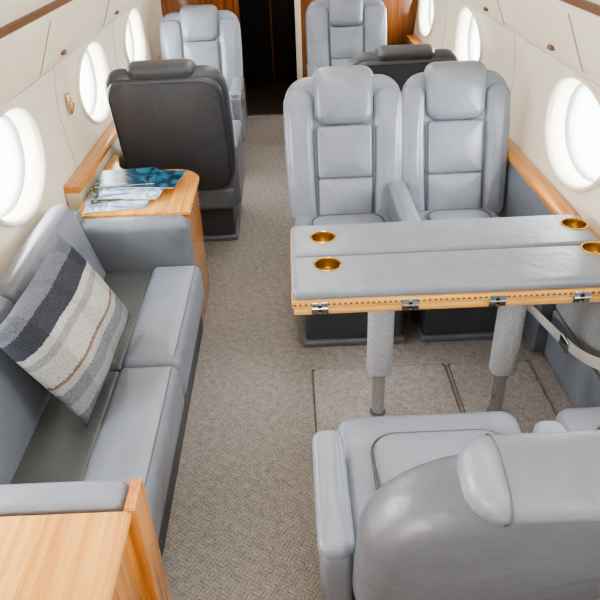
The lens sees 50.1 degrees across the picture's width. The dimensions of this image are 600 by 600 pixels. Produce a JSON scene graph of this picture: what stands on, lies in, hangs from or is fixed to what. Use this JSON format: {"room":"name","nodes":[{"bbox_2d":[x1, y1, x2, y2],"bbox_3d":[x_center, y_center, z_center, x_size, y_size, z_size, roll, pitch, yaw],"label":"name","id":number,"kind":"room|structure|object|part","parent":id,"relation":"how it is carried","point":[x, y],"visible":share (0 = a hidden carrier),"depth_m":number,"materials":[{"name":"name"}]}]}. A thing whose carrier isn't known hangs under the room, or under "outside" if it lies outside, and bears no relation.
{"room":"aircraft cabin","nodes":[
{"label":"aircraft cabin","id":0,"kind":"room"},
{"bbox_2d":[0,0,162,275],"bbox_3d":[-1.105,0.100,2.172,0.137,1.165,8.400,-3,33,0],"label":"wall","id":1,"kind":"structure","parent":0,"point":[39,97],"depth_m":2.98,"materials":[{"name":"beige plastic"}]},
{"bbox_2d":[0,114,24,217],"bbox_3d":[-1.172,-0.514,2.454,0.058,0.376,0.574,-3,33,0],"label":"window","id":2,"kind":"structure","parent":1,"relation":"in","point":[18,153],"depth_m":2.66,"materials":[{"name":"white plastic"}]},
{"bbox_2d":[0,104,46,226],"bbox_3d":[-1.101,-0.518,2.454,0.079,0.424,0.647,-3,33,0],"label":"bezel","id":3,"kind":"object","parent":1,"relation":"attached to","point":[32,207],"visible":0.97,"depth_m":2.61,"materials":[{"name":"white plastic"}]},
{"bbox_2d":[0,0,71,38],"bbox_3d":[-0.897,-0.663,1.688,0.060,0.043,8.400,-3,33,0],"label":"strip","id":4,"kind":"object","parent":1,"relation":"attached to","point":[5,30],"visible":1,"depth_m":2.10,"materials":[{"name":"brown wood"}]},
{"bbox_2d":[37,21,50,75],"bbox_3d":[-0.947,-0.918,2.356,0.116,0.196,0.005,-3,33,0],"label":"joint","id":5,"kind":"object","parent":1,"relation":"attached to","point":[50,21],"visible":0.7,"depth_m":2.35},
{"bbox_2d":[54,75,76,166],"bbox_3d":[-1.099,-0.744,3.057,0.028,0.704,0.004,-3,33,0],"label":"joint","id":6,"kind":"object","parent":1,"relation":"attached to","point":[54,75],"visible":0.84,"depth_m":3.00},
{"bbox_2d":[0,0,134,103],"bbox_3d":[-0.988,-0.568,1.747,0.230,0.260,8.400,-3,33,0],"label":"wall panel","id":7,"kind":"object","parent":1,"relation":"attached to","point":[22,50],"depth_m":2.35,"materials":[{"name":"beige plastic"}]},
{"bbox_2d":[0,0,137,107],"bbox_3d":[-1.075,-0.449,1.821,0.145,0.134,8.400,-3,33,0],"label":"trim","id":8,"kind":"structure","parent":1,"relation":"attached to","point":[28,84],"depth_m":2.91,"materials":[{"name":"beige plastic"}]},
{"bbox_2d":[84,49,96,115],"bbox_3d":[-1.201,-1.189,3.506,0.058,0.376,0.574,-3,33,0],"label":"window","id":9,"kind":"structure","parent":1,"relation":"in","point":[87,57],"depth_m":3.72,"materials":[{"name":"white plastic"}]},
{"bbox_2d":[76,39,109,123],"bbox_3d":[-1.130,-1.192,3.506,0.079,0.424,0.647,-3,33,0],"label":"bezel","id":10,"kind":"object","parent":1,"relation":"attached to","point":[105,113],"visible":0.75,"depth_m":3.40,"materials":[{"name":"white plastic"}]},
{"bbox_2d":[64,55,161,210],"bbox_3d":[-1.062,-1.079,4.424,0.074,0.672,3.140,-3,33,0],"label":"ledge","id":11,"kind":"object","parent":1,"relation":"attached to","point":[77,189],"visible":0.24,"depth_m":3.19,"materials":[{"name":"brown wood"}]},
{"bbox_3d":[-1.063,-1.065,4.433,0.067,0.640,3.140,-2,33,0],"label":"panel","id":12,"kind":"part","parent":11,"relation":"part of","materials":[{"name":"brown wood"}]},
{"bbox_2d":[126,19,134,61],"bbox_3d":[-1.228,-1.799,4.456,0.058,0.376,0.574,-3,33,0],"label":"window","id":13,"kind":"structure","parent":1,"relation":"in","point":[129,29],"depth_m":4.68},
{"bbox_2d":[123,6,145,63],"bbox_3d":[-1.157,-1.802,4.456,0.079,0.424,0.647,-3,33,0],"label":"bezel","id":14,"kind":"object","parent":1,"relation":"attached to","point":[134,9],"visible":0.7,"depth_m":4.45,"materials":[{"name":"white plastic"}]},
{"bbox_2d":[161,0,233,16],"bbox_3d":[-0.894,-2.553,5.515,0.690,2.000,0.080,-3,33,0],"label":"panel","id":15,"kind":"object","parent":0,"point":[167,6],"visible":0.02,"depth_m":5.49,"materials":[{"name":"brown wood"}]},
{"bbox_2d":[233,0,247,117],"bbox_3d":[-0.547,-2.505,5.555,0.040,1.850,0.120,-3,33,0],"label":"door frame","id":16,"kind":"structure","parent":15,"relation":"attached to","point":[235,2],"depth_m":5.66,"materials":[{"name":"brown wood"}]},
{"bbox_2d":[239,0,296,117],"bbox_3d":[-0.273,-3.121,6.356,0.920,2.100,1.920,-3,33,0],"label":"doorway","id":17,"kind":"object","parent":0,"point":[267,26],"visible":0.5,"depth_m":6.75,"materials":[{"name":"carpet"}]},
{"bbox_3d":[-0.464,-3.140,6.446,0.300,1.950,0.060,-2,33,0],"label":"door","id":18,"kind":"part","parent":17,"relation":"part of","materials":[{"name":"black"}]},
{"bbox_3d":[-0.310,-3.153,6.454,0.020,1.950,0.120,-2,33,0],"label":"trim","id":19,"kind":"part","parent":17,"relation":"part of","materials":[{"name":"brown wood"}]},
{"bbox_2d":[0,0,599,26],"bbox_3d":[-0.018,-0.937,1.538,1.900,0.545,8.400,-3,33,0],"label":"ceiling","id":20,"kind":"structure","parent":0,"point":[10,10],"depth_m":1.92,"materials":[{"name":"beige plastic"}]},
{"bbox_2d":[300,0,417,77],"bbox_3d":[0.514,-2.615,5.515,1.090,2.000,0.080,-3,33,0],"label":"panel","id":21,"kind":"object","parent":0,"point":[401,14],"visible":0.02,"depth_m":5.60,"materials":[{"name":"brown wood"}]},
{"bbox_2d":[294,0,302,79],"bbox_3d":[-0.022,-2.528,5.555,0.050,1.850,0.120,-3,33,0],"label":"door frame","id":22,"kind":"structure","parent":21,"relation":"attached to","point":[296,2],"depth_m":5.64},
{"bbox_2d":[162,116,573,599],"bbox_3d":[0.047,0.558,2.498,2.400,0.058,8.400,-3,33,0],"label":"floor","id":23,"kind":"structure","parent":0,"point":[242,523],"depth_m":2.66,"materials":[{"name":"carpet"}]},
{"bbox_2d":[0,478,171,599],"bbox_3d":[-0.672,1.154,1.004,0.650,0.625,1.675,-3,33,0],"label":"base cabinet","id":24,"kind":"object","parent":23,"relation":"on","point":[101,555],"visible":1,"depth_m":1.40,"materials":[{"name":"brown wood"}]},
{"bbox_3d":[-0.379,0.714,1.668,0.026,0.625,0.095,-2,33,0],"label":"panel","id":25,"kind":"part","parent":24,"relation":"part of","materials":[{"name":"brown wood"}]},
{"bbox_2d":[0,205,203,556],"bbox_3d":[-0.715,0.264,2.276,0.597,0.749,1.600,-3,33,0],"label":"sofa","id":26,"kind":"object","parent":23,"relation":"on","point":[51,462],"visible":0.65,"depth_m":2.09,"materials":[{"name":"leather"}]},
{"bbox_2d":[0,296,50,484],"bbox_3d":[-0.918,0.322,1.872,0.184,0.395,0.697,-2,33,0],"label":"cushion","id":27,"kind":"object","parent":26,"relation":"on","point":[25,404],"depth_m":1.92,"materials":[{"name":"leather"}]},
{"bbox_2d":[0,205,105,305],"bbox_3d":[-0.935,-0.058,2.464,0.184,0.395,0.697,-2,33,0],"label":"cushion","id":28,"kind":"object","parent":26,"relation":"on","point":[90,242],"depth_m":2.46,"materials":[{"name":"leather"}]},
{"bbox_2d":[10,371,118,483],"bbox_3d":[-0.746,0.498,1.990,0.270,0.166,0.697,-2,33,0],"label":"seat cushion","id":29,"kind":"object","parent":26,"relation":"on","point":[59,446],"depth_m":1.94,"materials":[{"name":"grey leather"}]},
{"bbox_3d":[-0.670,0.624,1.610,0.540,0.400,0.088,-2,33,0],"label":"armrest","id":30,"kind":"part","parent":26,"relation":"part of","materials":[{"name":"leather"}]},
{"bbox_2d":[0,233,130,425],"bbox_3d":[-0.735,0.078,2.067,0.249,0.387,0.590,1,33,5],"label":"throw pillow","id":31,"kind":"object","parent":26,"relation":"on","point":[66,329],"visible":1,"depth_m":1.94,"materials":[{"name":"fabric"}]},
{"bbox_3d":[-0.944,0.207,2.231,0.040,0.410,1.585,-2,33,0],"label":"frame","id":32,"kind":"part","parent":26,"relation":"part of","materials":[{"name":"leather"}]},
{"bbox_2d":[104,270,152,371],"bbox_3d":[-0.762,0.119,2.582,0.270,0.166,0.697,-2,33,0],"label":"seat cushion","id":33,"kind":"object","parent":26,"relation":"on","point":[132,287],"depth_m":2.64,"materials":[{"name":"grey leather"}]},
{"bbox_2d":[83,366,183,539],"bbox_3d":[-0.514,0.483,1.987,0.215,0.208,0.697,-2,33,0],"label":"seat cushion","id":34,"kind":"object","parent":26,"relation":"on","point":[134,435],"depth_m":1.96,"materials":[{"name":"leather"}]},
{"bbox_3d":[-0.726,-0.179,2.873,0.500,0.400,0.118,-2,33,0],"label":"armrest","id":35,"kind":"part","parent":26,"relation":"part of","materials":[{"name":"leather"}]},
{"bbox_2d":[122,265,203,394],"bbox_3d":[-0.531,0.104,2.579,0.215,0.208,0.697,-2,33,0],"label":"seat cushion","id":36,"kind":"object","parent":26,"relation":"on","point":[162,330],"depth_m":2.46,"materials":[{"name":"leather"}]},
{"bbox_2d":[79,155,209,322],"bbox_3d":[-0.735,-0.326,3.311,0.506,0.625,0.760,-3,33,0],"label":"base cabinet","id":37,"kind":"object","parent":23,"relation":"on","point":[182,199],"visible":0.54,"depth_m":2.99,"materials":[{"name":"brown wood"}]},
{"bbox_2d":[83,167,185,213],"bbox_3d":[-0.770,-0.518,2.988,0.445,0.046,0.418,-3,33,0],"label":"magazines","id":38,"kind":"object","parent":37,"relation":"on","point":[118,189],"visible":1,"depth_m":2.97,"materials":[{"name":"paper"}]},
{"bbox_2d":[104,58,244,240],"bbox_3d":[-0.677,-0.893,3.739,0.645,1.111,0.801,-3,33,0],"label":"leather armchair","id":39,"kind":"object","parent":23,"relation":"on","point":[167,114],"visible":0.84,"depth_m":3.35,"materials":[{"name":"black leather"}]},
{"bbox_3d":[-0.675,-0.868,3.434,0.585,0.675,0.241,-2,33,0],"label":"panel","id":40,"kind":"part","parent":39,"relation":"part of","materials":[{"name":"leather"}]},
{"bbox_3d":[-0.394,-0.834,3.898,0.075,0.360,0.500,-2,33,0],"label":"armrest","id":41,"kind":"part","parent":39,"relation":"part of","materials":[{"name":"leather"}]},
{"bbox_2d":[159,4,246,151],"bbox_3d":[-0.732,-1.580,4.835,0.634,1.087,0.788,-3,33,0],"label":"leather armchair","id":42,"kind":"object","parent":23,"relation":"on","point":[202,34],"visible":0.4,"depth_m":4.84,"materials":[{"name":"grey leather"}]},
{"bbox_3d":[-0.748,-1.845,4.904,0.262,0.236,0.110,-2,33,0],"label":"panel","id":43,"kind":"part","parent":42,"relation":"part of","materials":[{"name":"leather"}]},
{"bbox_3d":[-0.460,-1.432,4.832,0.075,0.360,0.500,-2,33,0],"label":"armrest","id":44,"kind":"part","parent":42,"relation":"part of","materials":[{"name":"leather"}]},
{"bbox_2d":[305,0,386,76],"bbox_3d":[0.389,-1.819,5.129,0.665,1.087,0.788,-3,33,0],"label":"leather armchair","id":45,"kind":"object","parent":23,"relation":"on","point":[337,31],"visible":0.33,"depth_m":5.15,"materials":[{"name":"grey leather"}]},
{"bbox_3d":[0.387,-1.867,5.259,0.262,0.215,0.104,-2,33,0],"label":"panel","id":46,"kind":"part","parent":45,"relation":"part of","materials":[{"name":"leather"}]},
{"bbox_3d":[0.378,-2.083,5.199,0.262,0.236,0.110,-2,33,0],"label":"panel","id":47,"kind":"part","parent":45,"relation":"part of","materials":[{"name":"leather"}]},
{"bbox_2d":[283,65,420,346],"bbox_3d":[0.226,-0.443,2.990,0.570,1.098,0.790,-3,33,0],"label":"leather armchair","id":48,"kind":"object","parent":23,"relation":"on","point":[343,124],"visible":0.68,"depth_m":3.01,"materials":[{"name":"grey leather"}]},
{"bbox_3d":[0.212,-0.708,3.060,0.262,0.240,0.111,-2,33,0],"label":"panel","id":49,"kind":"part","parent":48,"relation":"part of","materials":[{"name":"leather"}]},
{"bbox_3d":[0.222,-0.488,3.121,0.262,0.218,0.104,-2,33,0],"label":"panel","id":50,"kind":"part","parent":48,"relation":"part of","materials":[{"name":"leather"}]},
{"bbox_2d":[311,213,391,225],"bbox_3d":[0.232,-0.251,2.977,0.460,0.145,0.560,-2,33,0],"label":"seat cushion","id":51,"kind":"object","parent":48,"relation":"on","point":[316,218],"depth_m":3.04,"materials":[{"name":"leather"}]},
{"bbox_3d":[0.476,-0.288,2.989,0.075,0.360,0.500,-2,33,0],"label":"armrest","id":52,"kind":"part","parent":48,"relation":"part of","materials":[{"name":"leather"}]},
{"bbox_2d":[346,44,458,90],"bbox_3d":[0.611,-1.200,4.213,0.685,1.021,0.774,-3,33,0],"label":"leather armchair","id":53,"kind":"object","parent":23,"relation":"on","point":[399,63],"visible":0.15,"depth_m":3.67,"materials":[{"name":"black leather"}]},
{"bbox_3d":[0.612,-1.177,3.905,0.625,0.592,0.217,-2,33,0],"label":"panel","id":54,"kind":"part","parent":53,"relation":"part of","materials":[{"name":"leather"}]},
{"bbox_2d":[290,214,599,416],"bbox_3d":[0.524,0.128,2.418,1.090,0.734,0.494,-3,33,0],"label":"folding table","id":55,"kind":"object","parent":23,"relation":"on","point":[511,264],"visible":1,"depth_m":2.18,"materials":[{"name":"grey leather"}]},
{"bbox_3d":[0.313,0.449,2.590,0.064,0.008,0.064,-2,33,0],"label":"leg","id":56,"kind":"part","parent":55,"relation":"part of","materials":[{"name":"grey metal"}]},
{"bbox_2d":[312,411,599,599],"bbox_3d":[0.380,0.496,1.546,0.685,1.067,0.841,-3,33,0],"label":"leather armchair","id":57,"kind":"object","parent":23,"relation":"on","point":[472,505],"visible":1,"depth_m":1.07,"materials":[{"name":"grey leather"}]},
{"bbox_3d":[0.084,0.595,1.679,0.075,0.320,0.400,-2,33,0],"label":"armrest","id":58,"kind":"part","parent":57,"relation":"part of","materials":[{"name":"leather"}]},
{"bbox_2d":[337,411,521,599],"bbox_3d":[0.387,0.537,1.740,0.540,0.145,0.560,-2,33,0],"label":"seat cushion","id":59,"kind":"object","parent":57,"relation":"on","point":[369,442],"depth_m":1.83,"materials":[{"name":"leather"}]},
{"bbox_2d":[401,60,510,341],"bbox_3d":[0.747,-0.466,2.990,0.521,1.098,0.790,-3,33,0],"label":"leather armchair","id":60,"kind":"object","parent":23,"relation":"on","point":[456,114],"visible":0.68,"depth_m":3.01,"materials":[{"name":"grey leather"}]},
{"bbox_3d":[0.745,-0.511,3.121,0.262,0.218,0.104,-2,33,0],"label":"panel","id":61,"kind":"part","parent":60,"relation":"part of","materials":[{"name":"leather"}]},
{"bbox_3d":[0.736,-0.730,3.060,0.262,0.240,0.111,-2,33,0],"label":"panel","id":62,"kind":"part","parent":60,"relation":"part of","materials":[{"name":"leather"}]},
{"bbox_2d":[417,208,498,220],"bbox_3d":[0.756,-0.274,2.977,0.415,0.145,0.560,-2,33,0],"label":"seat cushion","id":63,"kind":"object","parent":60,"relation":"on","point":[425,214],"depth_m":3.05,"materials":[{"name":"leather"}]},
{"bbox_2d":[406,35,577,351],"bbox_3d":[1.016,-1.034,4.213,0.074,0.672,3.640,-3,33,0],"label":"ledge","id":64,"kind":"object","parent":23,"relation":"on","point":[528,192],"visible":0.32,"depth_m":2.86,"materials":[{"name":"brown wood"}]},
{"bbox_2d":[527,305,599,369],"bbox_3d":[1.022,0.112,2.582,0.037,0.289,0.838,-3,33,0],"label":"belt","id":65,"kind":"object","parent":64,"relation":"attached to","point":[566,344],"visible":0.95,"depth_m":2.44,"materials":[{"name":"beige fabric"}]},
{"bbox_2d":[555,407,599,430],"bbox_3d":[0.904,0.455,1.560,0.376,1.083,0.798,-3,33,0],"label":"leather armchair","id":66,"kind":"object","parent":23,"relation":"on","point":[586,418],"visible":0.06,"depth_m":1.89,"materials":[{"name":"grey leather"}]},
{"bbox_2d":[414,0,599,237],"bbox_3d":[1.162,0.001,2.172,0.124,1.165,8.400,-3,33,0],"label":"wall","id":67,"kind":"structure","parent":0,"point":[535,72],"depth_m":3.03,"materials":[{"name":"beige plastic"}]},
{"bbox_2d":[418,0,435,37],"bbox_3d":[1.022,-2.330,5.130,0.079,0.424,0.647,-3,33,0],"label":"bezel","id":68,"kind":"object","parent":67,"relation":"attached to","point":[423,33],"visible":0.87,"depth_m":5.25,"materials":[{"name":"white plastic"}]},
{"bbox_2d":[428,0,432,28],"bbox_3d":[1.093,-2.333,5.130,0.058,0.376,0.574,-3,33,0],"label":"window","id":69,"kind":"structure","parent":67,"relation":"in","point":[430,9],"depth_m":5.37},
{"bbox_2d":[454,5,482,61],"bbox_3d":[1.054,-1.601,3.994,0.079,0.424,0.647,-3,33,0],"label":"bezel","id":70,"kind":"object","parent":67,"relation":"attached to","point":[464,8],"visible":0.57,"depth_m":3.93,"materials":[{"name":"white plastic"}]},
{"bbox_2d":[467,15,475,59],"bbox_3d":[1.125,-1.604,3.994,0.058,0.376,0.574,-3,33,0],"label":"window","id":71,"kind":"structure","parent":67,"relation":"in","point":[470,46],"depth_m":4.22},
{"bbox_2d":[462,0,599,85],"bbox_3d":[1.078,-0.543,1.821,0.145,0.134,8.400,-3,33,0],"label":"frieze","id":72,"kind":"object","parent":67,"relation":"attached to","point":[590,77],"visible":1,"depth_m":2.80},
{"bbox_2d":[468,0,599,79],"bbox_3d":[0.980,-0.654,1.747,0.230,0.260,8.400,-3,33,0],"label":"wall panel","id":73,"kind":"object","parent":67,"relation":"attached to","point":[546,22],"depth_m":2.23,"materials":[{"name":"beige plastic"}]},
{"bbox_2d":[547,44,554,50],"bbox_3d":[0.928,-0.930,2.365,0.024,0.016,0.040,-3,33,0],"label":"latch","id":74,"kind":"object","parent":67,"relation":"attached to","point":[550,47],"visible":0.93,"depth_m":2.35,"materials":[{"name":"brown metal"}]},
{"bbox_2d":[544,215,599,407],"bbox_3d":[1.139,1.184,0.764,0.024,0.680,4.555,-3,33,0],"label":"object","id":75,"kind":"object","parent":67,"relation":"attached to","point":[579,322],"visible":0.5,"depth_m":2.52,"materials":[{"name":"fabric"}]},
{"bbox_3d":[1.147,1.369,0.883,0.024,0.240,4.555,-2,33,0],"label":"panel","id":76,"kind":"part","parent":75,"relation":"part of","materials":[{"name":"leather"}]},
{"bbox_3d":[1.139,1.091,0.705,0.016,0.400,4.555,-2,33,0],"label":"leather panel","id":77,"kind":"part","parent":75,"relation":"part of","materials":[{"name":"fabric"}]},
{"bbox_2d":[544,73,599,191],"bbox_3d":[1.095,-0.662,2.529,0.079,0.424,0.647,-3,33,0],"label":"bezel","id":78,"kind":"object","parent":67,"relation":"attached to","point":[560,174],"visible":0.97,"depth_m":2.66,"materials":[{"name":"white plastic"}]},
{"bbox_2d":[568,13,586,72],"bbox_3d":[0.916,-0.837,2.103,0.116,0.196,0.005,-3,33,0],"label":"joint","id":79,"kind":"object","parent":67,"relation":"attached to","point":[568,13],"visible":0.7,"depth_m":2.10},
{"bbox_2d":[560,0,599,15],"bbox_3d":[0.881,-0.741,1.688,0.060,0.043,8.400,-3,33,0],"label":"strip","id":80,"kind":"object","parent":67,"relation":"attached to","point":[588,6],"visible":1,"depth_m":1.91,"materials":[{"name":"brown wood"}]},
{"bbox_2d":[565,83,597,182],"bbox_3d":[1.166,-0.665,2.529,0.058,0.376,0.574,-3,33,0],"label":"window","id":81,"kind":"structure","parent":67,"relation":"in","point":[570,137],"depth_m":2.73,"materials":[{"name":"white plastic"}]}
]}

